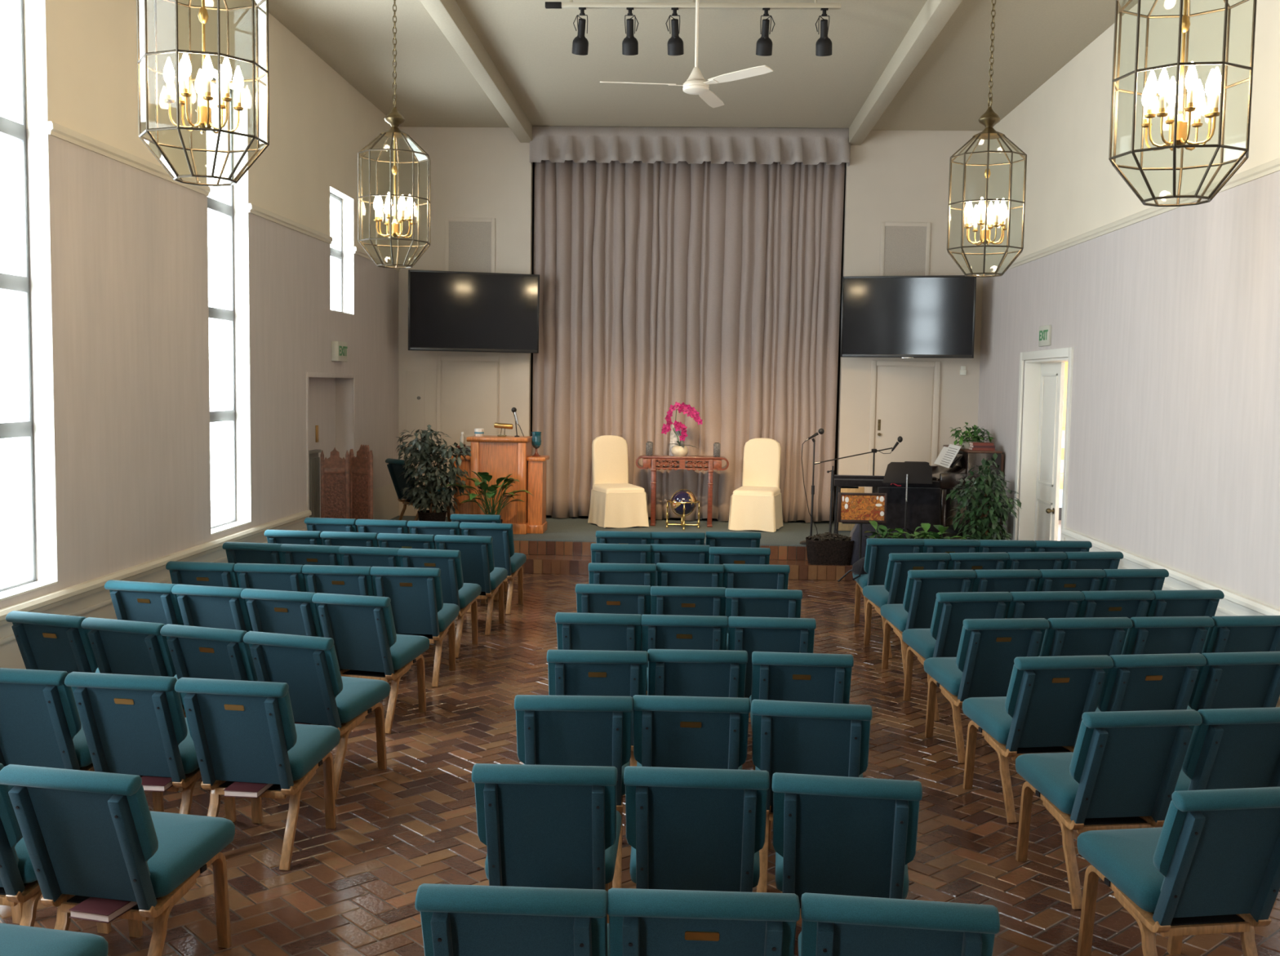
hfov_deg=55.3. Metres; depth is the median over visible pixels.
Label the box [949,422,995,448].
pothos plant
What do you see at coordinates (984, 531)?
ficus tree
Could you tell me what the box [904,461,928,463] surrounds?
speaker box
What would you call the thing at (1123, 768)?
chair
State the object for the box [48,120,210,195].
trim
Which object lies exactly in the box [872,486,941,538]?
table
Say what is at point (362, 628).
chair
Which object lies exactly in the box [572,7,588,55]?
head
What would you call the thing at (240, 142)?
window
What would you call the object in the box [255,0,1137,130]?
ceiling
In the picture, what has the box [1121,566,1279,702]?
trim
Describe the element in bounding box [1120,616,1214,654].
chair
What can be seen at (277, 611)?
chair
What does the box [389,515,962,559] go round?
stage platform
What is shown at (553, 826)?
chair
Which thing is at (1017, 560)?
chair
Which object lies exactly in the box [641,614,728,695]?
chair
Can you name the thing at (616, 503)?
slipcovered chair
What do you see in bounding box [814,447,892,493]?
boom microphone stand
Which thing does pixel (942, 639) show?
chair
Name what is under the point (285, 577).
chair
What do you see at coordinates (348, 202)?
window
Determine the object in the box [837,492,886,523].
framed artwork
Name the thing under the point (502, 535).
chair
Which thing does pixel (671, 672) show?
chair
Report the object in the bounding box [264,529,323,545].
chair
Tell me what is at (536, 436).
goblet
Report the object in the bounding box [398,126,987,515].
wall
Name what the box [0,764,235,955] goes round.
chair
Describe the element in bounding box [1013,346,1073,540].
door frame
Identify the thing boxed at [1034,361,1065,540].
door
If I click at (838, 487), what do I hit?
keyboard stand
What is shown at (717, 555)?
chair
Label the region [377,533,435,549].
chair
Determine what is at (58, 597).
trim
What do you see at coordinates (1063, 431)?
wall
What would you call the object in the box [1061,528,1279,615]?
trim
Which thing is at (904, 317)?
television
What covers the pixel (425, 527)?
chair
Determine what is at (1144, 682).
chair
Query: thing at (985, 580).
chair
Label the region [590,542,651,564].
chair
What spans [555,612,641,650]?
chair
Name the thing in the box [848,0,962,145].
beam
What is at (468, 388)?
door
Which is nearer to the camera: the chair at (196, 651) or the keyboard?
the chair at (196, 651)
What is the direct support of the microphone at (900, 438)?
on the boom microphone stand at (873, 451)
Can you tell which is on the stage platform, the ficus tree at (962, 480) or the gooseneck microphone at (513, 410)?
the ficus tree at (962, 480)
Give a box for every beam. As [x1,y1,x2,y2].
[419,0,532,142]
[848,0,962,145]
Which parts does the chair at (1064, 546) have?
backrest, panel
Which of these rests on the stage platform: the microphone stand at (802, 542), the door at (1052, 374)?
the microphone stand at (802, 542)
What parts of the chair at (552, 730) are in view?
backrest, panel, seat, leg, leg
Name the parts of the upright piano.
leg, lid, panel, post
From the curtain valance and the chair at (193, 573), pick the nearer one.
the chair at (193, 573)
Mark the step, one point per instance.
(535, 563)
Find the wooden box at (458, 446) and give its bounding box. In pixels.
[457,444,471,455]
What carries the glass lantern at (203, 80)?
hanging from the ceiling
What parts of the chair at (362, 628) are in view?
leg, panel, backrest, leg, leg, seat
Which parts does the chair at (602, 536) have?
panel, backrest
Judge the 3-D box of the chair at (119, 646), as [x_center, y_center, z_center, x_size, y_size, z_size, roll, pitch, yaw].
[-2.583,1.133,6.604,0.476,0.837,0.658,2,5,17]
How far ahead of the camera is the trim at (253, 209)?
11.36 m
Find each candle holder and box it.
[645,441,653,455]
[713,442,719,457]
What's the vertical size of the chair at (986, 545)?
0.837 m
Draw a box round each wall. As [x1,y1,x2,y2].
[0,0,398,669]
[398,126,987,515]
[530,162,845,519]
[977,0,1279,609]
[1060,430,1065,471]
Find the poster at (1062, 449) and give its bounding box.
[1061,448,1064,459]
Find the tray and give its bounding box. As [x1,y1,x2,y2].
[881,462,932,484]
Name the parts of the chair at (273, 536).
panel, backrest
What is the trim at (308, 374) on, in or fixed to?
attached to the wall at (129, 245)
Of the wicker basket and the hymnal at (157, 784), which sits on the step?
the wicker basket
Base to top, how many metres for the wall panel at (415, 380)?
0.760 m
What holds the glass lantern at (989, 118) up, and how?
hanging from the ceiling
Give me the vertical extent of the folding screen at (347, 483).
1.435 m
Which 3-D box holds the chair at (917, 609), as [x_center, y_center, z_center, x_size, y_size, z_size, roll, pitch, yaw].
[2.057,1.036,8.815,0.476,0.837,0.658,0,4,-7]
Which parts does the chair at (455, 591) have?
panel, backrest, leg, leg, seat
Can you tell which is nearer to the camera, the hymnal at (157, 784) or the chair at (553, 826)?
the chair at (553, 826)
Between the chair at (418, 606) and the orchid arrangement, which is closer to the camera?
the chair at (418, 606)
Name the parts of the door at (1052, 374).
knob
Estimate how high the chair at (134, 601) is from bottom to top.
0.837 m
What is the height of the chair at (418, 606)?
0.837 m
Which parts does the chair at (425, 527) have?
panel, backrest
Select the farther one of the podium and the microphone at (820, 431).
the podium
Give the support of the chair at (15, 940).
on the floor
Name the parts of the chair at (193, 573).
panel, backrest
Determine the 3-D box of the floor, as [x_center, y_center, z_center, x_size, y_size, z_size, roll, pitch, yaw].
[1.833,1.411,9.340,11.150,0.008,24.950,1,4,2]
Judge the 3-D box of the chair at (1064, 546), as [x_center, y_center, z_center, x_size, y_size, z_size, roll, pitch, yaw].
[3.538,0.924,10.579,0.476,0.837,0.658,1,4,-1]
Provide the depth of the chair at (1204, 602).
7.79 m
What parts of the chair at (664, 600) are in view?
backrest, panel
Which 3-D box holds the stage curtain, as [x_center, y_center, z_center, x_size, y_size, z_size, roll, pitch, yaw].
[0.587,-1.744,15.692,3.953,4.622,0.113,1,4,2]
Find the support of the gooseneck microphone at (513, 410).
on the podium
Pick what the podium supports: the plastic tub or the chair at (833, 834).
the plastic tub
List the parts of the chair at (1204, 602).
backrest, panel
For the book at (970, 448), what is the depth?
14.19 m
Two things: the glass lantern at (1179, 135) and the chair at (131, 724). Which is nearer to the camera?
the glass lantern at (1179, 135)
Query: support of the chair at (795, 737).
on the floor
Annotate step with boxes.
[521,554,854,580]
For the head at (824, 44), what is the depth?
10.03 m
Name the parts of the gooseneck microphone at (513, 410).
stem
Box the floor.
[0,520,1279,955]
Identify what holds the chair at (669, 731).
on the floor
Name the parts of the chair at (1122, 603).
backrest, panel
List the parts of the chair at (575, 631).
panel, backrest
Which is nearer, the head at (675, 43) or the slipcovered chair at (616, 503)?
the head at (675, 43)
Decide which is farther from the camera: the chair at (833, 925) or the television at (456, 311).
the television at (456, 311)
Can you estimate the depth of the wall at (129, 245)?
8.94 m
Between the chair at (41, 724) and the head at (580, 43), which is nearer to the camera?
the chair at (41, 724)
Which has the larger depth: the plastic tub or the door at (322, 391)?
the plastic tub
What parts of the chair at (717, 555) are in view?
backrest, panel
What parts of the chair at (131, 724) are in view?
panel, backrest, leg, seat, leg, leg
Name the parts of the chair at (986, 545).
backrest, panel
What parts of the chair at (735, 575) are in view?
backrest, panel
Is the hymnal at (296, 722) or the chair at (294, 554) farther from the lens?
the chair at (294, 554)
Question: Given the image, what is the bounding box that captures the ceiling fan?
[600,0,773,107]
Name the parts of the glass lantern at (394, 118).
bulb, bulb, candle arm, candle arm, bulb, bulb, candle arm, candle arm, glass, chain, stem, candle arm, bulb, candle arm, bulb, candle arm, candle arm, bulb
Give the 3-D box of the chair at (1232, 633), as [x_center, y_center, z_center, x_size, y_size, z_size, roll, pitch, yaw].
[3.425,1.178,7.239,0.476,0.837,0.658,0,4,-8]
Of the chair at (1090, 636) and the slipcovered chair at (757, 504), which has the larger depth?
the slipcovered chair at (757, 504)
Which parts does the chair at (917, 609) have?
leg, seat, leg, backrest, panel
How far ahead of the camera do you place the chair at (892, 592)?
9.40 m
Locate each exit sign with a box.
[331,341,347,361]
[1038,324,1051,346]
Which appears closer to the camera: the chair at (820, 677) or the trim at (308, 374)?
the chair at (820, 677)
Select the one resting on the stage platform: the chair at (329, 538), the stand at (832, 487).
the stand at (832, 487)
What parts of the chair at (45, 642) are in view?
panel, backrest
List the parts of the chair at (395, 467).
panel, leg, leg, backrest, leg, leg, seat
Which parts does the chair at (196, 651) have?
panel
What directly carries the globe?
on the stage platform
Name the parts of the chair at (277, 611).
panel, backrest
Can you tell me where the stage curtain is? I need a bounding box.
[532,160,844,523]
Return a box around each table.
[635,454,728,527]
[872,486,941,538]
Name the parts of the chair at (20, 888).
backrest, leg, seat, leg, leg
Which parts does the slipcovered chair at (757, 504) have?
backrest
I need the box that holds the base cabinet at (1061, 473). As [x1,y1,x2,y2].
[1058,471,1063,519]
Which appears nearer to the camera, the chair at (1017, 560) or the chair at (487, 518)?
the chair at (1017, 560)
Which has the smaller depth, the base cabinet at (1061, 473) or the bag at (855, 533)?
the bag at (855, 533)
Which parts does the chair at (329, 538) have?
panel, backrest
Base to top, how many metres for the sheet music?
0.264 m
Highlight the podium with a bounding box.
[451,435,549,534]
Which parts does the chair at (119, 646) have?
panel, backrest, seat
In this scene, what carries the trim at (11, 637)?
attached to the wall at (129, 245)
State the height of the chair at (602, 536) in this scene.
0.837 m
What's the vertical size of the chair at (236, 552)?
0.837 m
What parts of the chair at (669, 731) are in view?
seat, panel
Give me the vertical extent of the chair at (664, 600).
0.837 m
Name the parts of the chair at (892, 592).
leg, seat, leg, backrest, panel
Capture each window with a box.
[0,0,57,600]
[206,67,251,534]
[329,186,354,315]
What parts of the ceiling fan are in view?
blade, rod, blade, blade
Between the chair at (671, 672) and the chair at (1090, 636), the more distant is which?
the chair at (1090, 636)
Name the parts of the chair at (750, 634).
backrest, panel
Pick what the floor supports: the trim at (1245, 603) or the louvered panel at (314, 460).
the louvered panel at (314, 460)
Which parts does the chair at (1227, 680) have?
backrest, panel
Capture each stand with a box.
[799,438,815,545]
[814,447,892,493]
[826,466,837,533]
[833,485,858,533]
[837,522,880,582]
[881,462,932,537]
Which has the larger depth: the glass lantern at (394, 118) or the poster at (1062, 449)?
the poster at (1062, 449)
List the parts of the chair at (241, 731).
leg, leg, panel, backrest, leg, leg, seat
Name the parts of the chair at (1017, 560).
backrest, panel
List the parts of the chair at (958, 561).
backrest, panel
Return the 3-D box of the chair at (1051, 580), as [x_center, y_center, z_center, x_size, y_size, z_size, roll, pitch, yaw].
[3.004,1.041,8.938,0.476,0.837,0.658,0,4,-7]
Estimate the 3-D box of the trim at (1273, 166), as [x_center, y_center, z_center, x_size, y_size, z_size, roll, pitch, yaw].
[3.924,-1.843,6.093,0.028,0.075,18.750,1,4,2]
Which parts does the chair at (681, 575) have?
panel, backrest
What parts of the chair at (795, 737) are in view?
leg, leg, seat, panel, backrest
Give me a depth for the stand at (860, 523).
12.96 m
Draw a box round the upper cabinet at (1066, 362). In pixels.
[1062,361,1067,430]
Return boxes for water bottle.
[459,431,465,444]
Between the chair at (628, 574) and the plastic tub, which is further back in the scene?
the plastic tub
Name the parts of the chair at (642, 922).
panel, backrest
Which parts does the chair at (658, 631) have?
seat, backrest, panel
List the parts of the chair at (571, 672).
backrest, panel, leg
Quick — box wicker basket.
[805,532,853,564]
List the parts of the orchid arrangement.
pot, stem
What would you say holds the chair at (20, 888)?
on the floor
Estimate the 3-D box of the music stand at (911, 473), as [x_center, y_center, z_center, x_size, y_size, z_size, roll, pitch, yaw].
[3.044,0.279,13.960,0.446,0.915,0.440,-3,6,-42]
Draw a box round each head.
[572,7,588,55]
[622,7,638,55]
[666,7,684,55]
[755,8,774,56]
[815,8,831,56]
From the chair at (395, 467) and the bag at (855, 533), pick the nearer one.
the bag at (855, 533)
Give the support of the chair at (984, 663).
on the floor
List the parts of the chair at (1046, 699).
seat, leg, leg, panel, backrest, leg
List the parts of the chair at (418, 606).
backrest, panel, leg, leg, seat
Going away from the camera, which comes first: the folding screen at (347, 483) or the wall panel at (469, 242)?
the folding screen at (347, 483)
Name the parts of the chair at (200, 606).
panel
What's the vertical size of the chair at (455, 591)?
0.837 m
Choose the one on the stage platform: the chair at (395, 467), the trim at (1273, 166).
the chair at (395, 467)
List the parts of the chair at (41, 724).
panel, backrest, seat, leg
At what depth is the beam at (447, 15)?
11.79 m
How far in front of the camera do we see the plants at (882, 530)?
12.58 m
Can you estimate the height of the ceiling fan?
1.104 m
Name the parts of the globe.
leg, leg, leg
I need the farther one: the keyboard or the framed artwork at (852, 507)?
the keyboard
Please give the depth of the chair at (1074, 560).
9.58 m
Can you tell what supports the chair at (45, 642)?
on the floor
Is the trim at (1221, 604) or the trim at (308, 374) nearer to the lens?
the trim at (1221, 604)
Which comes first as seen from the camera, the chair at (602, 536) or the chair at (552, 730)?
the chair at (552, 730)
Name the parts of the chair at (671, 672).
panel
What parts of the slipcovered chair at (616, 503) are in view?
backrest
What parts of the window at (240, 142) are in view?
frame, sill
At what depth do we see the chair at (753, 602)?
7.59 m
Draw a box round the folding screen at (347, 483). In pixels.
[320,444,373,532]
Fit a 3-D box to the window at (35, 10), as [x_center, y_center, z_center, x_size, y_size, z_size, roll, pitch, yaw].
[-3.589,-1.167,6.789,0.170,3.680,0.900,1,4,2]
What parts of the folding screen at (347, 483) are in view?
panel, frame, panel, frame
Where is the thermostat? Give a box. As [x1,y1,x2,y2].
[960,365,966,375]
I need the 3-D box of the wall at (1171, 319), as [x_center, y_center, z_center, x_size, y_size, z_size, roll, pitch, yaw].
[4.031,-1.011,6.553,0.180,5.320,19.950,1,4,2]
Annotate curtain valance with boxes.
[529,125,850,166]
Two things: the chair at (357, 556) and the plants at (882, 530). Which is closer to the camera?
the chair at (357, 556)
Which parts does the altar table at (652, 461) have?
leg, leg, leg, leg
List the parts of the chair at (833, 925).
seat, backrest, panel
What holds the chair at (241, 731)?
on the floor
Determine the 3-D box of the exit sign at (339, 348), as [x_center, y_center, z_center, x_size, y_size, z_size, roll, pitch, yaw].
[-3.205,-1.350,13.042,0.078,0.210,0.360,1,4,2]
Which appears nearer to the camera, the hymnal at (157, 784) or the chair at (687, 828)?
the chair at (687, 828)
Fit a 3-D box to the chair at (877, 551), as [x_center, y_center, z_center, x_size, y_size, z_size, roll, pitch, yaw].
[2.125,0.904,10.550,0.476,0.837,0.658,1,4,-1]
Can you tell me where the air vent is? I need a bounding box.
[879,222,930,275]
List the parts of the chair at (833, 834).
seat, panel, backrest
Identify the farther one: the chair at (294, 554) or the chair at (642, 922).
the chair at (294, 554)
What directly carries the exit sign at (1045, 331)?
attached to the wall at (1171, 319)
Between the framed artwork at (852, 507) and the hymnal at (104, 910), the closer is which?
the hymnal at (104, 910)
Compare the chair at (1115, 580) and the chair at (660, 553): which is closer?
the chair at (1115, 580)
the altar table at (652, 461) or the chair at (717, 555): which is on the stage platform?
the altar table at (652, 461)
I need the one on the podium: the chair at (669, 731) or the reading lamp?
the reading lamp
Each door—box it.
[308,377,335,517]
[436,355,498,516]
[867,360,940,493]
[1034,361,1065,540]
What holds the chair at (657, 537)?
on the floor
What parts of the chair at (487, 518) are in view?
panel, leg, leg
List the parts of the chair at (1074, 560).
backrest, panel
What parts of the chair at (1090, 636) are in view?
backrest, panel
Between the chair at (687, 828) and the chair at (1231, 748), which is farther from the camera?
the chair at (1231, 748)
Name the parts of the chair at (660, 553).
panel, backrest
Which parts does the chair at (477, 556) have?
backrest, panel, leg, leg, seat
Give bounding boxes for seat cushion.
[592,483,644,493]
[733,485,780,496]
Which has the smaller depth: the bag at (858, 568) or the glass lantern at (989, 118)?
the glass lantern at (989, 118)
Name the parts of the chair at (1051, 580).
backrest, panel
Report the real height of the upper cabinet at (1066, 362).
1.300 m
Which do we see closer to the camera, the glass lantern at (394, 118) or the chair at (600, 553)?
the glass lantern at (394, 118)
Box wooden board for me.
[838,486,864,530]
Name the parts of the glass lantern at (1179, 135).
bulb, bulb, candle arm, candle arm, bulb, candle arm, candle arm, bulb, stem, candle arm, bulb, candle arm, bulb, candle arm, candle arm, bulb, bulb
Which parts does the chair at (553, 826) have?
panel, backrest, seat, leg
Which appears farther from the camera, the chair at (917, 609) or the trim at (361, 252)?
the trim at (361, 252)
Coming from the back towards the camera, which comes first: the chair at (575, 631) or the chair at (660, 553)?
the chair at (660, 553)
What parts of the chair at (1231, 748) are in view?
seat, backrest, panel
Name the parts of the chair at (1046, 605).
backrest, panel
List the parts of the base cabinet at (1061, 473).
door, drawer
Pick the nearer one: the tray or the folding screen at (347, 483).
the folding screen at (347, 483)
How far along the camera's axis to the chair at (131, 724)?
5.23 m
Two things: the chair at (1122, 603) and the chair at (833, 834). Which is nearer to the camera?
the chair at (833, 834)
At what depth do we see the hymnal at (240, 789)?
5.20 m
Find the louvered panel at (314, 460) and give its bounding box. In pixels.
[308,448,321,517]
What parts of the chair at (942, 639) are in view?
leg, seat, leg, backrest, panel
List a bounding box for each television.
[408,269,539,353]
[840,275,976,358]
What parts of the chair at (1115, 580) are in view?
backrest, panel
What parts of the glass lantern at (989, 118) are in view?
bulb, bulb, candle arm, candle arm, bulb, candle arm, candle arm, bulb, stem, candle arm, bulb, chain, candle arm, bulb, candle arm, candle arm, bulb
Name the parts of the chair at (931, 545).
backrest, panel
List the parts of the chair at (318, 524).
panel, backrest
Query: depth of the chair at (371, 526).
11.02 m
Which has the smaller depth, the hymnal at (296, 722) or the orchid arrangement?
the hymnal at (296, 722)
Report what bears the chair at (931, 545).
on the floor
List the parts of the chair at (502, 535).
leg, backrest, panel, leg, leg, seat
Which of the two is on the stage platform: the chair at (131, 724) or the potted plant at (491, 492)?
the potted plant at (491, 492)
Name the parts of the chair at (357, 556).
panel, backrest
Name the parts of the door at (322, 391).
handle plate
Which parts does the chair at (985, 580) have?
backrest, panel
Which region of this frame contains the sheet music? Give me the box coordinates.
[933,444,960,467]
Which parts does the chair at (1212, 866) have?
seat, leg, leg, backrest, leg, panel, leg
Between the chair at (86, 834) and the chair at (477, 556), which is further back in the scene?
the chair at (477, 556)
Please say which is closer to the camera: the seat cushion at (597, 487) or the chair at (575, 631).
the chair at (575, 631)
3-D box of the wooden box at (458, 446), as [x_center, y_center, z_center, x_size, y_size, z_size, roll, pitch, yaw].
[-2.063,-0.329,14.477,0.190,0.110,0.140,1,4,2]
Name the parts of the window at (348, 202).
frame, sill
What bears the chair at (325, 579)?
on the floor
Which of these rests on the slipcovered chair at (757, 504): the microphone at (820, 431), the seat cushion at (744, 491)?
the seat cushion at (744, 491)
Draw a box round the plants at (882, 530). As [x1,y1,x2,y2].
[863,520,977,539]
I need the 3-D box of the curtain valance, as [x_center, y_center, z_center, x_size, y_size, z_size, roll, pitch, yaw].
[0.616,-4.173,15.335,4.029,0.455,0.258,1,4,2]
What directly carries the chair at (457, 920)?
on the floor
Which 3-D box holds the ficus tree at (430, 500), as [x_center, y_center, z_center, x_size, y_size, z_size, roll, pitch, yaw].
[-2.345,0.032,13.885,0.903,1.264,0.565,1,4,6]
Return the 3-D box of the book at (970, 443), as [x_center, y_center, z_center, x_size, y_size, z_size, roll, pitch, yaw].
[3.990,-0.399,14.285,0.240,0.030,0.200,1,4,2]
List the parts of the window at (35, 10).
frame, sill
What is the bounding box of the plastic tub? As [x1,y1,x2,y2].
[474,428,484,436]
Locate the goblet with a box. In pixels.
[531,431,542,456]
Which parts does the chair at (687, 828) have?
seat, backrest, panel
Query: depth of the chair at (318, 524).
11.09 m
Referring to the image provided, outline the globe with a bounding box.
[665,488,700,529]
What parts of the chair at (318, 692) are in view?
panel, backrest, leg, leg, seat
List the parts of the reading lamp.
lamp shade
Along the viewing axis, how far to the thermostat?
15.51 m
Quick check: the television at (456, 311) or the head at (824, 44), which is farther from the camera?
the television at (456, 311)
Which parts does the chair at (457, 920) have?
panel, backrest, seat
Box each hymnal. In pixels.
[68,897,137,923]
[141,775,173,791]
[223,781,275,798]
[294,721,319,724]
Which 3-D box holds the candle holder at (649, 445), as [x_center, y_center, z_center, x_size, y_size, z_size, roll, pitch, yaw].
[0.118,-0.368,15.305,0.084,0.176,0.080,1,4,2]
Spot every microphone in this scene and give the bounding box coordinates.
[511,407,524,436]
[801,428,824,533]
[876,435,902,453]
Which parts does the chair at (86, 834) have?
leg, panel, backrest, leg, leg, leg, seat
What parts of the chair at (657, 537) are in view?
panel, backrest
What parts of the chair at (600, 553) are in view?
backrest, panel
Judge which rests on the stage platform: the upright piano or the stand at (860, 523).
the upright piano
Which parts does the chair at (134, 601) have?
panel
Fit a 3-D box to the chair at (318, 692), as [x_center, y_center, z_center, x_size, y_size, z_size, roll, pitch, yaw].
[-1.650,1.170,6.317,0.476,0.837,0.658,2,5,17]
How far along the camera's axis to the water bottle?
14.45 m
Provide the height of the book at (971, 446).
0.028 m
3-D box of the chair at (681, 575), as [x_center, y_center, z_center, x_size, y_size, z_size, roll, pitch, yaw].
[0.364,1.001,8.926,0.476,0.837,0.658,1,4,4]
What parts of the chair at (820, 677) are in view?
seat, backrest, panel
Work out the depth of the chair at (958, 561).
9.43 m
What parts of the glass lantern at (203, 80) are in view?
bulb, candle arm, bulb, bulb, candle arm, candle arm, bulb, stem, bulb, candle arm, candle arm, bulb, candle arm, bulb, candle arm, bulb, glass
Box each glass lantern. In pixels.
[136,0,269,186]
[357,0,431,268]
[946,0,1026,277]
[1108,0,1257,206]
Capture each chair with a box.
[0,667,94,771]
[0,763,111,933]
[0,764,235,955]
[0,923,108,955]
[5,610,99,705]
[64,671,236,822]
[80,617,186,717]
[104,579,183,625]
[160,623,257,680]
[165,560,239,587]
[171,583,252,631]
[174,677,340,870]
[222,542,284,564]
[233,563,306,591]
[240,588,350,670]
[243,631,390,799]
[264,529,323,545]
[280,543,342,565]
[302,564,373,595]
[304,517,357,543]
[311,592,429,733]
[320,531,378,546]
[338,546,400,567]
[355,519,408,546]
[369,566,459,687]
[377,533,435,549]
[385,457,452,521]
[397,547,481,657]
[407,520,461,549]
[414,883,608,955]
[434,534,507,635]
[450,513,507,600]
[459,522,526,614]
[471,763,621,923]
[514,694,632,888]
[546,649,648,766]
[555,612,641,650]
[575,583,651,692]
[587,435,648,528]
[588,562,656,597]
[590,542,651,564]
[595,530,651,544]
[606,888,799,955]
[623,765,769,892]
[632,694,751,769]
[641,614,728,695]
[647,648,747,697]
[650,531,705,545]
[650,543,710,586]
[650,586,726,616]
[656,562,724,586]
[705,531,760,547]
[709,546,770,564]
[722,564,790,616]
[724,587,802,649]
[728,437,782,532]
[728,616,816,698]
[749,651,853,769]
[751,699,872,892]
[772,772,922,918]
[797,892,999,955]
[852,537,924,634]
[862,552,950,658]
[880,569,976,675]
[902,591,1012,720]
[921,538,980,553]
[923,617,1048,763]
[946,552,1008,570]
[962,654,1113,822]
[970,568,1041,592]
[977,539,1035,552]
[1004,551,1066,569]
[1004,591,1084,655]
[1015,709,1202,909]
[1033,540,1092,552]
[1035,568,1105,591]
[1038,617,1132,656]
[1061,551,1123,569]
[1075,590,1155,653]
[1076,786,1279,955]
[1094,653,1206,711]
[1098,568,1168,591]
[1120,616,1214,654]
[1146,589,1224,617]
[1171,706,1279,898]
[1186,651,1279,711]
[1201,615,1279,653]
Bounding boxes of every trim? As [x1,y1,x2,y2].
[0,510,311,626]
[0,527,305,644]
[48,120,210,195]
[248,203,333,244]
[306,372,355,530]
[354,246,400,271]
[981,157,1279,279]
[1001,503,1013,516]
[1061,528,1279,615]
[1065,537,1279,706]
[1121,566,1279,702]
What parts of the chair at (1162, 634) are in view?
backrest, panel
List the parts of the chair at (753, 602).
seat, backrest, panel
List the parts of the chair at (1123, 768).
seat, leg, leg, backrest, panel, leg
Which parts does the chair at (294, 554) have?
panel, backrest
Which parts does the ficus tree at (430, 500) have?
pot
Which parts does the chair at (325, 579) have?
panel, backrest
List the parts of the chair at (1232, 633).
backrest, panel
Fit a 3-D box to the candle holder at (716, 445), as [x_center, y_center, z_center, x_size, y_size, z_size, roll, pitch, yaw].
[0.961,-0.352,15.270,0.084,0.176,0.080,1,4,2]
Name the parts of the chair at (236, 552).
panel, backrest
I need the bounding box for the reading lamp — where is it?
[493,422,513,436]
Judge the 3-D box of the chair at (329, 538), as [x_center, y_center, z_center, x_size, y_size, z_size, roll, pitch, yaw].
[-2.375,0.845,10.415,0.476,0.837,0.658,1,4,7]
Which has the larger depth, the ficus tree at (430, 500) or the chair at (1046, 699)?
the ficus tree at (430, 500)
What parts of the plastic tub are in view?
lid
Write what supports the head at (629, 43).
hanging from the track
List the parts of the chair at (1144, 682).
panel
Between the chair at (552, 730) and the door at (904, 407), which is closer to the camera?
the chair at (552, 730)
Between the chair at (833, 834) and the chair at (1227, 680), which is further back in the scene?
the chair at (1227, 680)
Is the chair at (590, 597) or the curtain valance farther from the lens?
the curtain valance
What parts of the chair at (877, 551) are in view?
leg, seat, leg, backrest, panel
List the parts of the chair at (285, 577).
panel, backrest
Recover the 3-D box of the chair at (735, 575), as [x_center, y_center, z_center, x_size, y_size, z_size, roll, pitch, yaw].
[0.815,1.007,8.940,0.476,0.837,0.658,1,4,0]
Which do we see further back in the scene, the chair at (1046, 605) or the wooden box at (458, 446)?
the wooden box at (458, 446)
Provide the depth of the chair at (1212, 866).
4.02 m
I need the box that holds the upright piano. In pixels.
[929,444,1004,538]
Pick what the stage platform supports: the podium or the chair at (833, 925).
the podium
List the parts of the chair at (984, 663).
seat, leg, leg, panel, backrest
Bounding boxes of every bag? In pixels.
[849,524,881,564]
[851,556,867,580]
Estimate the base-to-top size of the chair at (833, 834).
0.837 m
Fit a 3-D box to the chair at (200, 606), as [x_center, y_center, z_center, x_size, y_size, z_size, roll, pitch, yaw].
[-2.536,1.052,7.682,0.476,0.837,0.658,2,5,14]
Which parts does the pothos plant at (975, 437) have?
pot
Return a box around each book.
[968,441,993,445]
[968,446,995,450]
[969,444,995,448]
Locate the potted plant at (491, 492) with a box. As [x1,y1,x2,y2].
[445,471,533,523]
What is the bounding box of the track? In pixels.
[545,0,841,8]
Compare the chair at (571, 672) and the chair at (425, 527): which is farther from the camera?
the chair at (425, 527)
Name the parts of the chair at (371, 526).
panel, backrest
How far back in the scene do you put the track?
10.01 m
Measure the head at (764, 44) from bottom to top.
0.368 m
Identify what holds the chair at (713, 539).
on the floor
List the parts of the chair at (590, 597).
backrest, panel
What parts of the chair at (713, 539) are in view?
backrest, panel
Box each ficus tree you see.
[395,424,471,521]
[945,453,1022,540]
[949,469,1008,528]
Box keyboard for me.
[834,475,940,488]
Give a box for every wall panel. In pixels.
[405,371,424,430]
[444,217,495,272]
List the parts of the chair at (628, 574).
panel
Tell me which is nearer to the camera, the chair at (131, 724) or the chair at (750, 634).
the chair at (131, 724)
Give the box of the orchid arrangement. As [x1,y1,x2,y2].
[661,401,702,456]
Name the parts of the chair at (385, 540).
panel, backrest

